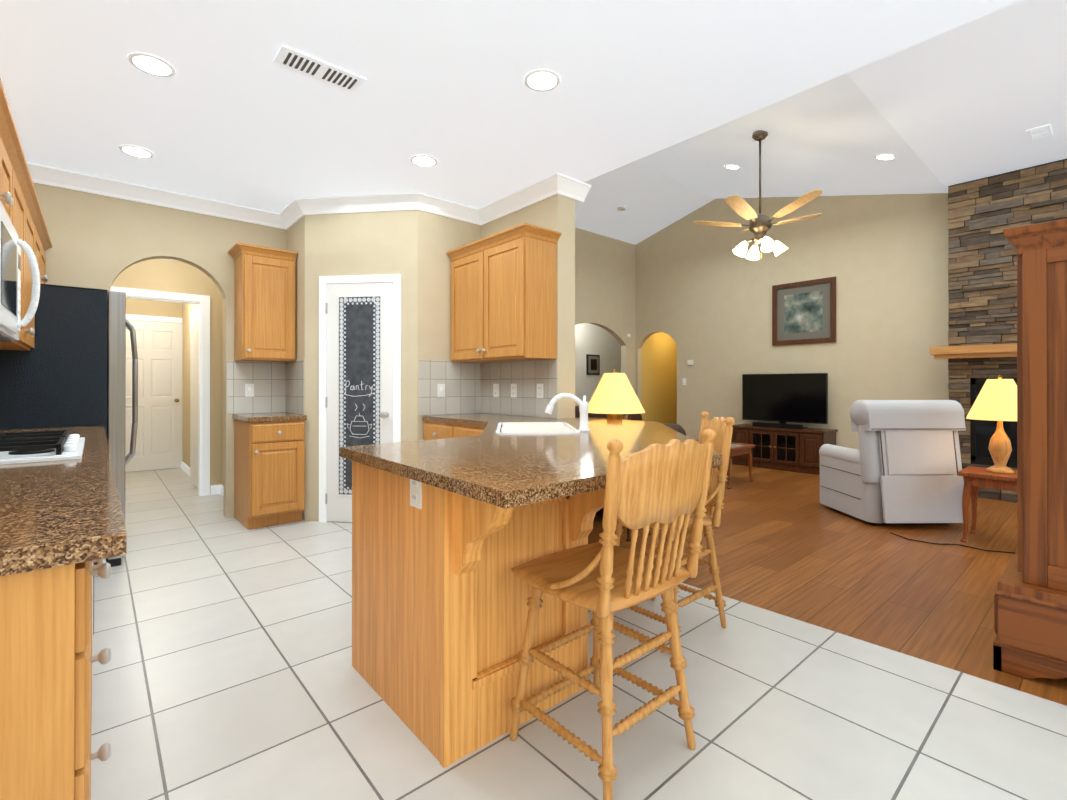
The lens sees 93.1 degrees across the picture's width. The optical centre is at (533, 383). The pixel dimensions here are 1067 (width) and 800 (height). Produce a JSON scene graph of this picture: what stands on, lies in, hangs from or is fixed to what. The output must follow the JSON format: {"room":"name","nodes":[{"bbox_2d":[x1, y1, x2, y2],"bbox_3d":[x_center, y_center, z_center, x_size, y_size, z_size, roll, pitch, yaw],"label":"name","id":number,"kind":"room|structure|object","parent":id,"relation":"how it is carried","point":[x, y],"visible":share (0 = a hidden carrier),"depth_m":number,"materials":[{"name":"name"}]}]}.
{"room":"kitchen","nodes":[
{"label":"kitchen","id":0,"kind":"room"},
{"bbox_2d":[33,183,948,522],"bbox_3d":[1.422,-1.043,4.766,9.870,4.450,12.240,0,0,-41],"label":"wall","id":1,"kind":"structure","parent":0,"point":[673,297],"depth_m":6.26,"materials":[{"name":"paint"}]},
{"bbox_2d":[0,97,15,204],"bbox_3d":[-2.136,-0.821,1.787,0.346,0.390,0.760,0,0,-41],"label":"upper cabinet","id":2,"kind":"object","parent":1,"relation":"attached to","point":[7,142],"depth_m":2.03,"materials":[{"name":"brown wood"}]},
{"bbox_2d":[0,185,27,344],"bbox_3d":[-2.122,-0.403,1.798,0.380,0.435,0.760,0,0,-41],"label":"microwave","id":3,"kind":"object","parent":1,"relation":"attached to","point":[25,243],"depth_m":1.98,"materials":[{"name":"white plastic"}]},
{"bbox_2d":[0,149,39,350],"bbox_3d":[-2.738,-0.604,2.482,0.346,0.820,1.080,0,0,-41],"label":"upper cabinet","id":4,"kind":"object","parent":1,"relation":"attached to","point":[26,209],"depth_m":2.59,"materials":[{"name":"brown wood"}]},
{"bbox_2d":[40,221,47,283],"bbox_3d":[-3.388,-0.817,3.232,0.346,0.390,0.905,0,0,-41],"label":"upper cabinet","id":5,"kind":"object","parent":1,"relation":"attached to","point":[43,236],"depth_m":3.40,"materials":[{"name":"brown wood"}]},
{"bbox_2d":[111,286,209,495],"bbox_3d":[-4.516,0.130,5.987,0.980,2.110,2.370,0,0,-41],"label":"door","id":6,"kind":"structure","parent":1,"relation":"attached to","point":[159,342],"depth_m":6.83,"materials":[{"name":"white wood"}]},
{"bbox_2d":[180,461,189,475],"bbox_3d":[-4.253,1.138,6.299,0.028,0.095,2.239,0,0,-41],"label":"baseboard","id":7,"kind":"structure","parent":1,"relation":"attached to","point":[186,468],"depth_m":6.76,"materials":[{"name":"white wood"}]},
{"bbox_2d":[216,485,222,495],"bbox_3d":[-3.022,1.135,5.024,0.038,0.095,1.079,0,0,-41],"label":"baseboard","id":8,"kind":"structure","parent":1,"relation":"attached to","point":[216,489],"depth_m":5.41,"materials":[{"name":"white"}]},
{"bbox_2d":[228,242,297,361],"bbox_3d":[-2.385,-0.679,4.453,0.472,0.960,0.379,0,0,-41],"label":"upper cabinet","id":9,"kind":"object","parent":1,"relation":"attached to","point":[264,304],"visible":1,"depth_m":4.34,"materials":[{"name":"brown wood"}]},
{"bbox_2d":[27,162,590,229],"bbox_3d":[0.295,-1.510,1.441,3.569,0.111,8.449,0,0,-41],"label":"crown molding","id":10,"kind":"structure","parent":1,"relation":"attached to","point":[292,212],"depth_m":4.20,"materials":[{"name":"white wood"}]},
{"bbox_2d":[319,274,400,521],"bbox_3d":[-1.467,0.135,4.269,0.496,2.092,0.552,0,0,-41],"label":"door","id":11,"kind":"structure","parent":1,"relation":"attached to","point":[359,359],"depth_m":4.27,"materials":[{"name":"white wood"}]},
{"bbox_2d":[227,359,556,418],"bbox_3d":[-1.254,0.035,4.151,1.794,0.469,2.318,0,0,-41],"label":"backsplash","id":12,"kind":"structure","parent":1,"relation":"attached to","point":[522,388],"depth_m":4.44,"materials":[{"name":"tile"}]},
{"bbox_2d":[447,223,561,362],"bbox_3d":[-0.271,-0.662,4.106,0.366,0.955,1.060,0,0,-41],"label":"upper cabinet","id":13,"kind":"object","parent":1,"relation":"attached to","point":[503,296],"visible":1,"depth_m":3.84,"materials":[{"name":"brown wood"}]},
{"bbox_2d":[586,354,599,374],"bbox_3d":[1.176,-0.365,9.956,0.360,0.400,0.030,0,0,-41],"label":"framed picture","id":14,"kind":"object","parent":1,"relation":"attached to","point":[592,364],"visible":0.98,"depth_m":9.93,"materials":[{"name":"black plastic"}]},
{"bbox_2d":[687,360,692,364],"bbox_3d":[2.624,-0.349,8.453,0.020,0.080,0.100,0,0,-41],"label":"switch plate","id":15,"kind":"object","parent":1,"relation":"attached to","point":[689,362],"depth_m":8.45,"materials":[{"name":"white plastic"}]},
{"bbox_2d":[772,276,835,345],"bbox_3d":[3.786,-0.992,7.106,0.030,0.880,0.840,0,0,-41],"label":"framed picture","id":16,"kind":"object","parent":1,"relation":"attached to","point":[803,312],"visible":1,"depth_m":7.09,"materials":[{"name":"brown wood"}]},
{"bbox_2d":[0,0,1066,260],"bbox_3d":[1.383,-2.138,4.814,9.870,1.760,12.120,0,0,-41],"label":"ceiling","id":17,"kind":"structure","parent":0,"point":[652,116],"depth_m":2.97,"materials":[{"name":"paint"}]},
{"bbox_2d":[119,145,153,157],"bbox_3d":[-2.670,-1.558,3.404,0.185,0.006,0.185,0,0,40],"label":"recessed light","id":18,"kind":"object","parent":17,"relation":"in","point":[131,150],"depth_m":3.39,"materials":[{"name":"white"}]},
{"bbox_2d":[128,53,174,76],"bbox_3d":[-1.871,-1.560,2.482,0.185,0.006,0.185,0,0,40],"label":"recessed light","id":19,"kind":"object","parent":17,"relation":"in","point":[153,64],"depth_m":2.47,"materials":[{"name":"white"}]},
{"bbox_2d":[273,44,366,93],"bbox_3d":[-1.060,-1.557,2.524,0.400,0.012,0.160,0,0,-41],"label":"ceiling vent","id":20,"kind":"object","parent":17,"relation":"in","point":[308,65],"depth_m":2.50,"materials":[{"name":"white metal"}]},
{"bbox_2d":[410,155,437,166],"bbox_3d":[-0.768,-1.557,3.545,0.185,0.006,0.185,0,0,43],"label":"recessed light","id":21,"kind":"object","parent":17,"relation":"in","point":[423,160],"depth_m":3.53,"materials":[{"name":"white"}]},
{"bbox_2d":[524,69,559,90],"bbox_3d":[0.045,-1.560,2.608,0.185,0.006,0.185,0,0,43],"label":"recessed light","id":22,"kind":"object","parent":17,"relation":"in","point":[542,79],"depth_m":2.60,"materials":[{"name":"white"}]},
{"bbox_2d":[618,206,626,210],"bbox_3d":[1.388,-2.733,7.917,0.138,0.036,0.138,0,0,37],"label":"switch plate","id":23,"kind":"object","parent":17,"relation":"attached to","point":[623,208],"depth_m":7.87,"materials":[{"name":"white plastic"}]},
{"bbox_2d":[725,165,739,168],"bbox_3d":[2.477,-2.692,6.294,0.180,0.050,0.185,0,0,40],"label":"recessed light","id":24,"kind":"object","parent":17,"relation":"in","point":[726,166],"depth_m":6.28,"materials":[{"name":"white"}]},
{"bbox_2d":[693,130,821,259],"bbox_3d":[2.218,-1.865,4.986,1.191,1.248,1.229,0,0,-41],"label":"ceiling fan","id":25,"kind":"object","parent":17,"relation":"hanging from","point":[760,224],"visible":1,"depth_m":4.96,"materials":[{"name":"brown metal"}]},
{"bbox_2d":[875,154,895,159],"bbox_3d":[3.555,-2.285,5.110,0.180,0.050,0.185,0,0,40],"label":"recessed light","id":26,"kind":"object","parent":17,"relation":"in","point":[882,156],"depth_m":5.10,"materials":[{"name":"white"}]},
{"bbox_2d":[1025,124,1052,141],"bbox_3d":[4.489,-2.216,4.490,0.300,0.012,0.150,0,0,-41],"label":"ceiling vent","id":27,"kind":"object","parent":17,"relation":"in","point":[1042,132],"depth_m":4.47,"materials":[{"name":"white metal"}]},
{"bbox_2d":[91,459,1066,799],"bbox_3d":[1.383,1.207,4.859,10.800,0.050,12.600,0,0,-41],"label":"floor","id":28,"kind":"structure","parent":0,"point":[843,657],"depth_m":2.00,"materials":[{"name":"tile"}]},
{"bbox_2d":[0,562,103,799],"bbox_3d":[-1.173,0.737,0.879,0.615,0.870,0.530,0,0,-41],"label":"base cabinet","id":29,"kind":"object","parent":28,"relation":"on","point":[47,658],"depth_m":0.84,"materials":[{"name":"brown wood"}]},
{"bbox_2d":[0,426,126,577],"bbox_3d":[-1.968,0.284,1.830,0.661,0.040,3.059,0,0,-41],"label":"countertop","id":30,"kind":"structure","parent":29,"relation":"on","point":[60,506],"depth_m":1.12,"materials":[{"name":"brown stone"}]},
{"bbox_2d":[0,283,137,566],"bbox_3d":[-3.198,0.291,3.392,0.844,1.775,0.890,0,0,-41],"label":"refrigerator","id":31,"kind":"object","parent":28,"relation":"on","point":[68,369],"visible":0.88,"depth_m":3.13,"materials":[{"name":"black metal"}]},
{"bbox_2d":[232,412,306,528],"bbox_3d":[-2.281,0.726,4.364,0.442,0.910,0.644,0,0,-41],"label":"base cabinet","id":32,"kind":"object","parent":28,"relation":"on","point":[269,469],"visible":1,"depth_m":4.16,"materials":[{"name":"brown wood"}]},
{"bbox_2d":[352,421,604,767],"bbox_3d":[-0.308,0.739,2.986,1.850,0.878,2.693,0,0,-41],"label":"base cabinet","id":33,"kind":"object","parent":28,"relation":"on","point":[441,591],"visible":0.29,"depth_m":1.72,"materials":[{"name":"brown wood"}]},
{"bbox_2d":[340,393,721,508],"bbox_3d":[-0.155,0.245,3.025,2.230,0.385,2.840,0,0,-41],"label":"countertop","id":34,"kind":"structure","parent":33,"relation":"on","point":[506,461],"depth_m":1.91,"materials":[{"name":"stone"}]},
{"bbox_2d":[510,429,715,799],"bbox_3d":[0.242,0.660,1.626,0.506,1.031,0.513,0,0,-41],"label":"bar stool","id":35,"kind":"object","parent":28,"relation":"on","point":[604,578],"visible":1,"depth_m":1.49,"materials":[{"name":"brown wood"}]},
{"bbox_2d":[575,406,685,512],"bbox_3d":[0.456,0.699,5.235,0.890,0.968,2.050,0,0,-41],"label":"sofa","id":36,"kind":"object","parent":28,"relation":"on","point":[674,426],"depth_m":4.49,"materials":[{"name":"leather"}]},
{"bbox_2d":[626,528,650,540],"bbox_3d":[0.334,0.807,4.414,0.300,0.751,1.500,0,0,-41],"label":"table","id":37,"kind":"object","parent":28,"relation":"on","point":[628,535],"visible":0.12,"depth_m":3.79,"materials":[{"name":"brown wood"}]},
{"bbox_2d":[588,369,644,418],"bbox_3d":[0.641,0.157,4.007,0.474,0.545,0.474,0,0,-41],"label":"light","id":38,"kind":"object","parent":37,"relation":"on","point":[614,396],"visible":0.79,"depth_m":3.88,"materials":[{"name":"yellow fabric"}]},
{"bbox_2d":[615,411,734,631],"bbox_3d":[0.677,0.662,2.457,0.658,1.031,0.658,0,0,-41],"label":"bar stool","id":39,"kind":"object","parent":28,"relation":"on","point":[722,427],"visible":0.35,"depth_m":2.36,"materials":[{"name":"brown wood"}]},
{"bbox_2d":[693,439,754,488],"bbox_3d":[2.085,0.962,6.263,0.600,0.452,1.050,0,0,-41],"label":"coffee table","id":40,"kind":"object","parent":28,"relation":"on","point":[736,449],"visible":0.38,"depth_m":5.94,"materials":[{"name":"brown wood"}]},
{"bbox_2d":[731,424,837,474],"bbox_3d":[3.462,0.903,7.098,0.496,0.570,1.300,0,0,-41],"label":"tv console","id":41,"kind":"object","parent":28,"relation":"on","point":[791,450],"visible":0.94,"depth_m":6.87,"materials":[{"name":"brown wood"}]},
{"bbox_2d":[742,373,827,428],"bbox_3d":[3.479,0.240,7.115,0.320,0.754,1.160,0,0,-41],"label":"screen","id":42,"kind":"object","parent":41,"relation":"on","point":[782,399],"visible":1,"depth_m":7.08,"materials":[{"name":"black plastic"}]},
{"bbox_2d":[819,400,965,523],"bbox_3d":[3.151,0.662,4.495,0.870,1.039,0.867,0,0,-1],"label":"recliner","id":43,"kind":"object","parent":28,"relation":"on","point":[902,465],"visible":0.96,"depth_m":4.16,"materials":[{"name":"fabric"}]},
{"bbox_2d":[890,532,1014,553],"bbox_3d":[3.211,1.174,3.664,0.405,0.008,1.005,0,0,-41],"label":"cord","id":44,"kind":"object","parent":28,"relation":"on","point":[953,544],"visible":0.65,"depth_m":3.69,"materials":[{"name":"black plastic"}]},
{"bbox_2d":[958,466,1016,541],"bbox_3d":[3.458,0.920,3.747,0.420,0.522,0.420,0,0,-41],"label":"table","id":45,"kind":"object","parent":28,"relation":"on","point":[975,478],"visible":0.54,"depth_m":3.74,"materials":[{"name":"brown wood"}]},
{"bbox_2d":[966,375,1016,473],"bbox_3d":[3.458,0.296,3.749,0.384,0.725,0.384,0,0,-41],"label":"light","id":46,"kind":"object","parent":45,"relation":"on","point":[996,400],"visible":0.94,"depth_m":3.70,"materials":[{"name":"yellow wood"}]},
{"bbox_2d":[930,159,1066,501],"bbox_3d":[5.295,-0.519,4.907,0.628,3.403,2.240,0,0,-41],"label":"stone fireplace","id":47,"kind":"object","parent":28,"relation":"on","point":[981,348],"depth_m":5.42,"materials":[{"name":"brown stone"}]},
{"bbox_2d":[993,218,1066,678],"bbox_3d":[2.576,0.271,2.248,1.254,1.810,0.727,0,0,-41],"label":"armoire","id":48,"kind":"object","parent":28,"relation":"on","point":[1030,613],"visible":1,"depth_m":2.02,"materials":[{"name":"brown wood"}]}
]}

